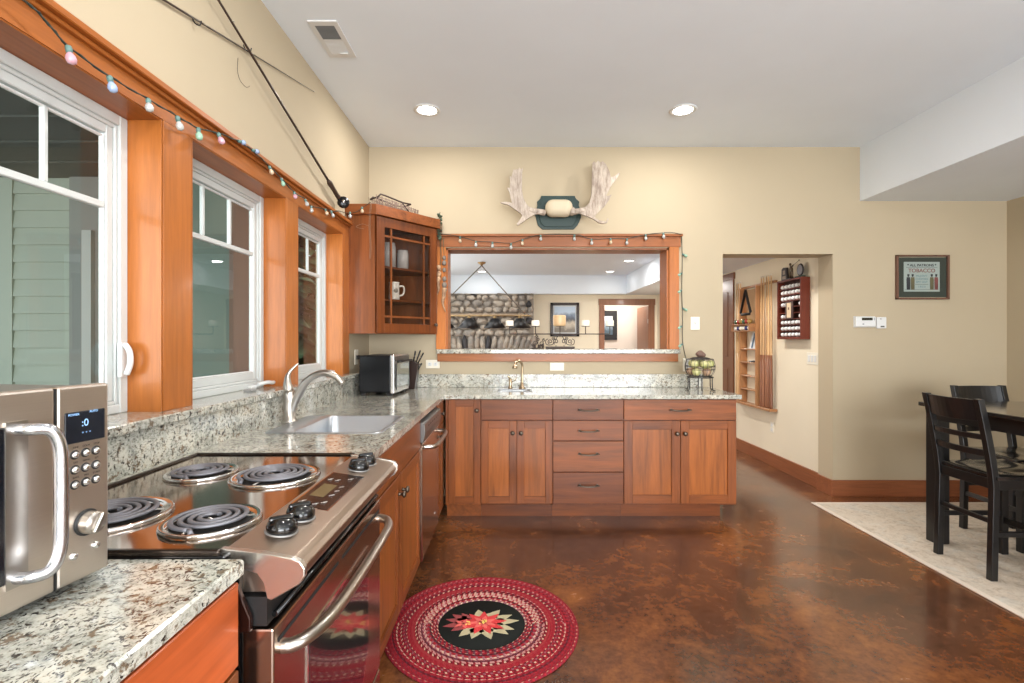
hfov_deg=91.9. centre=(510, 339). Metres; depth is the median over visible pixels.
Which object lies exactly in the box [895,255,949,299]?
framed sign
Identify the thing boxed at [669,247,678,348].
trim
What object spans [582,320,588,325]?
pillar candle
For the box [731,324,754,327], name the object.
shelf
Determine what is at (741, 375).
shelf
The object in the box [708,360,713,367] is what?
apple
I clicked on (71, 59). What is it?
bulb
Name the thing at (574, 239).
string lights
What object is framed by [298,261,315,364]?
conifer tree
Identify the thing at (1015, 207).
wall
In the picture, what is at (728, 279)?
door
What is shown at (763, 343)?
pool cue
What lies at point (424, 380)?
backsplash
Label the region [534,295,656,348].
wall
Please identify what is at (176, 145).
trim
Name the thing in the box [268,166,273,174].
bulb
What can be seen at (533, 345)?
rosette
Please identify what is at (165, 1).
fishing rod
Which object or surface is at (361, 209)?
string lights
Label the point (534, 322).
pillar candle
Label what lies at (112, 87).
bulb
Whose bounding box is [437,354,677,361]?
trim
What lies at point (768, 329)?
pool cue
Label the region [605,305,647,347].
wall
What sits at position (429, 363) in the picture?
wall outlet
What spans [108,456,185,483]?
countertop strip
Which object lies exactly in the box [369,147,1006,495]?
wall
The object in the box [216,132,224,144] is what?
bulb
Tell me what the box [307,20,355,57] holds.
ceiling vent
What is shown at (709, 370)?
apple
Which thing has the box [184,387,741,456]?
countertop
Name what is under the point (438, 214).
garland
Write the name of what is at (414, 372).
knife block
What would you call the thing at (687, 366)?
wire bowl
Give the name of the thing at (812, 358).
wall switch plate
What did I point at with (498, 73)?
ceiling
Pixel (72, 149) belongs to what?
ceiling
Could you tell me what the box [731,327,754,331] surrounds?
shelf
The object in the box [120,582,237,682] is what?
base cabinet
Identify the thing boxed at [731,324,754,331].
tray
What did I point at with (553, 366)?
wall outlet
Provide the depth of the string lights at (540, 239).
4.10 m
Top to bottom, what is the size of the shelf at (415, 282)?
0.261 m
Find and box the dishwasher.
[419,407,447,561]
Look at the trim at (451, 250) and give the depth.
4.18 m
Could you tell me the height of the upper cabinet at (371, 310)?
0.930 m
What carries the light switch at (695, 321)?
attached to the wall at (725, 202)
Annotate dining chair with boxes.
[922,392,1023,581]
[950,385,1023,552]
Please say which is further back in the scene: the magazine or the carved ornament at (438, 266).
the magazine
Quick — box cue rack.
[736,280,776,411]
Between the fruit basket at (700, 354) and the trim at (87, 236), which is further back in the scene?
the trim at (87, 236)
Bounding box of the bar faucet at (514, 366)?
[508,360,525,388]
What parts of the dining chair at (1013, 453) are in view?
leg, rail, rail, seat, leg, leg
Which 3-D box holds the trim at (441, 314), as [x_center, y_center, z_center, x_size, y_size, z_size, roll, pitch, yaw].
[-0.585,-0.350,4.139,0.080,0.854,0.022,0,0,0]
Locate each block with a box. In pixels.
[243,388,256,391]
[408,360,419,388]
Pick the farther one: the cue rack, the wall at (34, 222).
the cue rack
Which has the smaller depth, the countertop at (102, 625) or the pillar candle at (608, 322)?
the countertop at (102, 625)
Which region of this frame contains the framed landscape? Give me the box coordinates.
[550,303,578,335]
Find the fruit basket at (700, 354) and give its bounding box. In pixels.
[685,350,715,391]
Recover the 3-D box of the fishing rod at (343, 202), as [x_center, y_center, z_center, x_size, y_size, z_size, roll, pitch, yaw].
[-1.127,-1.196,2.360,0.083,0.624,1.995,0,0,0]
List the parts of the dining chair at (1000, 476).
leg, rail, rail, seat, leg, leg, rail, rail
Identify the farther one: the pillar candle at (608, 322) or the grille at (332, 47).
the pillar candle at (608, 322)
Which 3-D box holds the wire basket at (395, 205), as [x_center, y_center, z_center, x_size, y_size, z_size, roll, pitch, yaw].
[-0.900,-1.036,3.837,0.123,0.112,0.395,0,0,44]
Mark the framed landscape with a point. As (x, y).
(571, 310)
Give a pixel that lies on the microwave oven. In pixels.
(54, 438)
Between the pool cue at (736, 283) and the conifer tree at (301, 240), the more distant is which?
the conifer tree at (301, 240)
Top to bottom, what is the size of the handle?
0.283 m
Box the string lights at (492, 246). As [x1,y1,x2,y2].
[445,234,502,247]
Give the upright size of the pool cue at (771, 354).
1.386 m
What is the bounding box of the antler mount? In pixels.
[501,161,619,229]
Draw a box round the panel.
[359,354,393,392]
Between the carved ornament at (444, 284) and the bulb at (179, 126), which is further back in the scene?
the carved ornament at (444, 284)
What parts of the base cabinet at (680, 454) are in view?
cabinet door, drawer, drawer pull, cabinet door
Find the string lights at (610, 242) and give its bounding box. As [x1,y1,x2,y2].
[604,232,681,244]
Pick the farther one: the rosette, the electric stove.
the rosette
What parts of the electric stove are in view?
plate, knob, knob, oven door, control panel, door handle, knob, knob, storage drawer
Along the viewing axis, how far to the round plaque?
4.56 m
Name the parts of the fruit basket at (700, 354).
lid, lid knob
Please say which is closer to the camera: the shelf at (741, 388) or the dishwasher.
the dishwasher
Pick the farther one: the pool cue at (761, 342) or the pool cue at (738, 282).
the pool cue at (738, 282)
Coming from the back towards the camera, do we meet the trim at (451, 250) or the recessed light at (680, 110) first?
the trim at (451, 250)
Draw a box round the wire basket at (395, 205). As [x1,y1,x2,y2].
[368,193,418,213]
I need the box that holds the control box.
[876,317,885,327]
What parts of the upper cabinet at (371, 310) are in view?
cornice, cabinet door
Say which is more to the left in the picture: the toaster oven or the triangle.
the toaster oven
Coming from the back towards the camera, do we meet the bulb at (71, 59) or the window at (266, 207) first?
the window at (266, 207)
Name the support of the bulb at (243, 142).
attached to the string lights at (71, 59)
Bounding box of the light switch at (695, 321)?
[691,317,699,329]
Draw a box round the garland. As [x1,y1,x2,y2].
[437,213,443,264]
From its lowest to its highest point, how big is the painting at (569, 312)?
0.475 m
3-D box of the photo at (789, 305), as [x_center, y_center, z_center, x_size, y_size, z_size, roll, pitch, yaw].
[2.645,-0.282,4.702,0.012,0.164,0.124,0,0,0]
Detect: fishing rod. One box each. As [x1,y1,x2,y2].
[162,0,314,91]
[217,0,349,207]
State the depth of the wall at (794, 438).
4.91 m
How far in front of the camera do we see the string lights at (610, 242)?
4.10 m
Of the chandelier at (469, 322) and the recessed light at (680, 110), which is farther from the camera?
the chandelier at (469, 322)
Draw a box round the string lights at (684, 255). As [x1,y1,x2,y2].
[678,237,687,357]
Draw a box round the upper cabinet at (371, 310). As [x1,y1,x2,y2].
[345,204,441,333]
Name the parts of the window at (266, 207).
sash, frame, crank handle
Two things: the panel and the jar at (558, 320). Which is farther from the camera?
the jar at (558, 320)
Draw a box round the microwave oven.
[0,383,107,616]
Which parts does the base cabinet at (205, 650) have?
cabinet door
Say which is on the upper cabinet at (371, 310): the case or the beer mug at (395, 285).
the beer mug at (395, 285)
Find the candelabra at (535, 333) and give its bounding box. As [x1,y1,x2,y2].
[505,326,613,348]
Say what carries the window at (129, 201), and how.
in the wall at (195, 61)
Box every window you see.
[0,18,161,414]
[191,139,285,405]
[298,206,341,379]
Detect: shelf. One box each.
[385,266,428,304]
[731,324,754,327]
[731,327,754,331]
[740,374,754,377]
[740,387,754,390]
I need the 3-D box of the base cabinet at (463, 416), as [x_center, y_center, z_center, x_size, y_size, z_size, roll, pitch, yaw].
[-0.347,0.866,3.834,0.257,0.884,0.571,0,0,0]
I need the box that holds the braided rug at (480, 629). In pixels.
[385,577,578,682]
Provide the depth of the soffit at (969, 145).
3.42 m
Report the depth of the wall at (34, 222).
4.30 m
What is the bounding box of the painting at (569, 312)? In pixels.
[554,307,574,331]
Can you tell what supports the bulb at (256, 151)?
attached to the string lights at (71, 59)
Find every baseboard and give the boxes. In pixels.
[736,437,817,486]
[816,474,987,496]
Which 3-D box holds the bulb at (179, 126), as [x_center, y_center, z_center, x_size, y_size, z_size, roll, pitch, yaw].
[-1.131,-0.739,1.690,0.025,0.049,0.026,0,0,0]
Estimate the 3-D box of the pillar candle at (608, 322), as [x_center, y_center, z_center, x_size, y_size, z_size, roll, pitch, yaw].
[0.864,-0.149,4.330,0.068,0.055,0.067,0,0,0]
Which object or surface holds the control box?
attached to the wall at (725, 202)
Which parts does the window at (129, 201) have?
sash, locking lever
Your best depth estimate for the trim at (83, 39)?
1.56 m
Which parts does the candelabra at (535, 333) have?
candle arm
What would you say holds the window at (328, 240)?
in the wall at (195, 61)
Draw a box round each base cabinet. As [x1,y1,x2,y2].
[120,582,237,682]
[376,421,419,659]
[436,401,444,514]
[446,399,481,515]
[481,399,552,515]
[552,399,623,515]
[621,399,735,515]
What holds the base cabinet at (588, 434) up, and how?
on the floor
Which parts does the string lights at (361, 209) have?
hanging cord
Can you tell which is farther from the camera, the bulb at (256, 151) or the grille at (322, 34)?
the grille at (322, 34)
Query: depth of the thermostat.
4.12 m
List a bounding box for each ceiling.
[0,87,97,177]
[261,0,1023,146]
[451,254,659,274]
[451,257,773,294]
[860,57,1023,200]
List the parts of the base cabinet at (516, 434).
cabinet door, false drawer, cabinet door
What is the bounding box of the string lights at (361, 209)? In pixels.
[340,202,371,258]
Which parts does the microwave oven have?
handle plate, microwave door, casing, bar handle, control panel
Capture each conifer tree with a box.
[298,235,315,281]
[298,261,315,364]
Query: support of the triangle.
hanging from the cue rack
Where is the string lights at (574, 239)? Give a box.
[567,234,596,244]
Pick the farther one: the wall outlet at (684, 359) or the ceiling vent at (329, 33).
the wall outlet at (684, 359)
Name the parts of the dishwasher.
door, control panel, bar handle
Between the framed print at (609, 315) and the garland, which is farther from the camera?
the framed print at (609, 315)
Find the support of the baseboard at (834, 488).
attached to the wall at (725, 202)
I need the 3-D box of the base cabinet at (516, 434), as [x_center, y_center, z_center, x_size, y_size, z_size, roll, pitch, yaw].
[0.042,0.866,3.834,0.520,0.884,0.571,0,0,0]
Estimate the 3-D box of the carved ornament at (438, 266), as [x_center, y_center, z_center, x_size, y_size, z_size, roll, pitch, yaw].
[-0.598,-0.487,4.089,0.038,0.266,0.034,0,0,-33]
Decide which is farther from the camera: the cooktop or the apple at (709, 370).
the apple at (709, 370)
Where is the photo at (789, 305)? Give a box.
[785,301,793,318]
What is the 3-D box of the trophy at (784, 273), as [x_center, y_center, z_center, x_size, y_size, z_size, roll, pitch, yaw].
[2.674,-0.642,4.830,0.026,0.130,0.100,0,0,0]
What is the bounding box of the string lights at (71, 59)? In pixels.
[22,0,338,216]
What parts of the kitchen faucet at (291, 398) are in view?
spout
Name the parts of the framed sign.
printed panel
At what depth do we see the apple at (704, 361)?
3.77 m
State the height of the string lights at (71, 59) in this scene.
0.153 m
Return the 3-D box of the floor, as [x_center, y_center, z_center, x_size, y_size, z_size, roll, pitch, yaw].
[1.330,1.358,3.800,5.660,0.100,16.800,0,0,0]
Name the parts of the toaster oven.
frame, badge panel, glass door, door handle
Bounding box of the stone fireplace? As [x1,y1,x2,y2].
[451,293,537,347]
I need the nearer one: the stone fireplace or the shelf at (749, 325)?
the shelf at (749, 325)
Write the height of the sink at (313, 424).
0.194 m
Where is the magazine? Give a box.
[749,332,754,348]
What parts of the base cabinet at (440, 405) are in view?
drawer, cabinet door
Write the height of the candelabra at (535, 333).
0.199 m
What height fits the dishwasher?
0.872 m
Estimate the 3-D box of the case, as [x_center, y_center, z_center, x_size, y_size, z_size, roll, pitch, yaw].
[2.677,-0.292,4.702,0.086,0.570,0.405,0,0,0]
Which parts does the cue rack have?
rail, rail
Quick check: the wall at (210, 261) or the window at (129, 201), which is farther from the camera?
the wall at (210, 261)
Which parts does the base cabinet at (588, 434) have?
drawer, drawer, drawer, drawer, drawer pull, drawer pull, drawer pull, drawer pull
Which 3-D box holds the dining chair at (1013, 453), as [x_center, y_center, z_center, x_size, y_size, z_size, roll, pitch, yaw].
[3.295,0.809,3.259,0.434,0.980,0.547,0,0,0]
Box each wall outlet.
[354,349,357,364]
[426,360,439,367]
[550,363,563,370]
[683,358,688,370]
[770,421,773,432]
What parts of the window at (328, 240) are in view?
sash, frame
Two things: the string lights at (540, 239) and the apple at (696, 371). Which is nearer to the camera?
the apple at (696, 371)
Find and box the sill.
[108,373,358,437]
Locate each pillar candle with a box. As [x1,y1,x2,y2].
[506,320,512,325]
[532,320,538,325]
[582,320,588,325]
[606,320,613,325]
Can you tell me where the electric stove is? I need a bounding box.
[108,452,397,682]
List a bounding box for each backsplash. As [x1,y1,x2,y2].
[108,377,359,481]
[417,374,702,386]
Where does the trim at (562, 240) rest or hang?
attached to the wall at (725, 202)
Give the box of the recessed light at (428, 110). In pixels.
[414,104,440,116]
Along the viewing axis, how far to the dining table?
3.14 m
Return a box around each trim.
[0,0,352,236]
[81,230,94,383]
[162,120,191,410]
[286,198,297,384]
[342,234,348,374]
[436,247,445,348]
[437,234,682,246]
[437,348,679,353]
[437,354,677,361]
[446,248,668,253]
[446,249,668,348]
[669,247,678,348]
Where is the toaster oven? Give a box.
[359,353,412,395]
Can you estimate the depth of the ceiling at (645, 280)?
9.02 m
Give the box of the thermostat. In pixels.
[853,316,875,326]
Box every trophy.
[781,268,788,280]
[787,260,799,278]
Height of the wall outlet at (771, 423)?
0.110 m
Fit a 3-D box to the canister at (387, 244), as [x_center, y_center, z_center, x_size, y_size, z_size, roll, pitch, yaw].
[-0.935,-0.648,3.798,0.100,0.190,0.100,0,0,0]
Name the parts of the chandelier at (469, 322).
lamp shade, chain, lamp shade, lamp shade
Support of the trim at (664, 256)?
attached to the wall at (725, 202)
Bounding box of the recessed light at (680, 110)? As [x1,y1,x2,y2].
[669,104,696,116]
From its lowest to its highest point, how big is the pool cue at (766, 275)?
1.386 m
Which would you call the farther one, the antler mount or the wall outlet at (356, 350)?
the antler mount
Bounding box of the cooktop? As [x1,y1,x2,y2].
[108,453,354,558]
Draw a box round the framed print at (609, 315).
[605,311,616,339]
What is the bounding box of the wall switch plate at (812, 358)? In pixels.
[807,352,817,364]
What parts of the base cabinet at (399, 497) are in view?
cabinet door, false drawer, knob, knob, cabinet door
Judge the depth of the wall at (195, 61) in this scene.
2.25 m
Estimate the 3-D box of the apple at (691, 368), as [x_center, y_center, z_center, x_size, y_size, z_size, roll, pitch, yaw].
[1.410,0.240,3.880,0.066,0.065,0.066,0,0,-9]
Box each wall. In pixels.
[0,177,248,384]
[54,0,368,372]
[193,183,228,376]
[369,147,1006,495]
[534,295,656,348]
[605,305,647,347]
[657,258,817,471]
[1007,196,1023,447]
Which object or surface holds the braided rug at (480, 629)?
on the floor
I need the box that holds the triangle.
[739,289,751,315]
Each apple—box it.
[687,367,693,374]
[690,360,698,367]
[692,368,700,375]
[700,360,708,367]
[702,368,710,375]
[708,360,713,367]
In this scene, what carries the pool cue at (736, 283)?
on the cue rack
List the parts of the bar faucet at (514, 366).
handle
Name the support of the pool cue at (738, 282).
on the cue rack
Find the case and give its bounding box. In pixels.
[777,277,809,338]
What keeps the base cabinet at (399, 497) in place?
on the floor
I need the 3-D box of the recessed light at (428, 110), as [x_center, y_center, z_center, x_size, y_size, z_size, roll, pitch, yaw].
[-0.590,-1.613,3.480,0.188,0.009,0.188,0,0,0]
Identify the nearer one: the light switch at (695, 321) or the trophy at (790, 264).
the light switch at (695, 321)
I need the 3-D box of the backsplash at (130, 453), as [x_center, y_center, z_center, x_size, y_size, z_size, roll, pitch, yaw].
[-1.154,0.348,1.824,0.068,0.152,4.648,0,0,0]
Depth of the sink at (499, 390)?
3.92 m
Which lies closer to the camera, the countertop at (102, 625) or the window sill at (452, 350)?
the countertop at (102, 625)
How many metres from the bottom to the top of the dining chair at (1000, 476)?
0.980 m
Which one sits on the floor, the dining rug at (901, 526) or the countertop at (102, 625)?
the dining rug at (901, 526)
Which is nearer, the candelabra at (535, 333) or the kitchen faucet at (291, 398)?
the kitchen faucet at (291, 398)
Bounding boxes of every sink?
[265,415,403,433]
[498,389,531,391]
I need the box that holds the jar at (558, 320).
[553,315,565,325]
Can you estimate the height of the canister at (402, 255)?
0.150 m
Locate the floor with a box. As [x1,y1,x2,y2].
[378,449,1023,682]
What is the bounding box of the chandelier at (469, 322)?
[451,262,530,327]
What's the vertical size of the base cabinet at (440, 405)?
0.884 m
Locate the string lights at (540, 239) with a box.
[509,234,559,248]
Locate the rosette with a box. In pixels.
[531,335,544,348]
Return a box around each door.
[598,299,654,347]
[723,272,734,392]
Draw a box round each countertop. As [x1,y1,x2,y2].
[0,559,243,682]
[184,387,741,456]
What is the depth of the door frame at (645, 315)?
9.18 m
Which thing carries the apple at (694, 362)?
in the fruit basket at (700, 354)
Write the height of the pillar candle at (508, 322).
0.055 m
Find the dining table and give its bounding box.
[918,401,1023,543]
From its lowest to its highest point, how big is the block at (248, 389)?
0.011 m
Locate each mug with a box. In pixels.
[389,282,404,299]
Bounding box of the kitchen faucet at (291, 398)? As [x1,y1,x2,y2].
[281,363,344,422]
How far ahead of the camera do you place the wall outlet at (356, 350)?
3.77 m
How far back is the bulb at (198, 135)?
1.79 m
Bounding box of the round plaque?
[795,263,805,277]
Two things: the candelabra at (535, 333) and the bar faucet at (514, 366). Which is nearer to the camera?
the bar faucet at (514, 366)
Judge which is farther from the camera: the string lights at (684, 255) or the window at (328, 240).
the string lights at (684, 255)
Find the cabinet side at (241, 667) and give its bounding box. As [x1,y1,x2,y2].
[235,575,245,682]
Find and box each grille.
[318,30,340,38]
[325,41,349,54]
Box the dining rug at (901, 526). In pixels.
[811,502,1023,618]
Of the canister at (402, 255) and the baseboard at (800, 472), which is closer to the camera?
the canister at (402, 255)
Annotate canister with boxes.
[385,242,395,266]
[397,250,408,268]
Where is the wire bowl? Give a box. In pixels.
[685,358,715,376]
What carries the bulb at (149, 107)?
attached to the string lights at (71, 59)
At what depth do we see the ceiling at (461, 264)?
7.62 m
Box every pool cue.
[735,283,737,399]
[737,282,738,399]
[760,276,762,405]
[762,276,764,406]
[765,275,767,407]
[767,275,769,407]
[769,274,772,408]
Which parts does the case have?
panel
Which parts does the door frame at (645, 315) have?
open door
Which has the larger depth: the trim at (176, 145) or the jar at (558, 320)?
the jar at (558, 320)
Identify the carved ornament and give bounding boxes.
[437,265,440,294]
[441,256,446,311]
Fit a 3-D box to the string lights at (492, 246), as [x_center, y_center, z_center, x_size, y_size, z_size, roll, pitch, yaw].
[-0.305,-0.816,4.099,0.470,0.107,0.043,0,0,0]
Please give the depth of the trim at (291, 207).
2.65 m

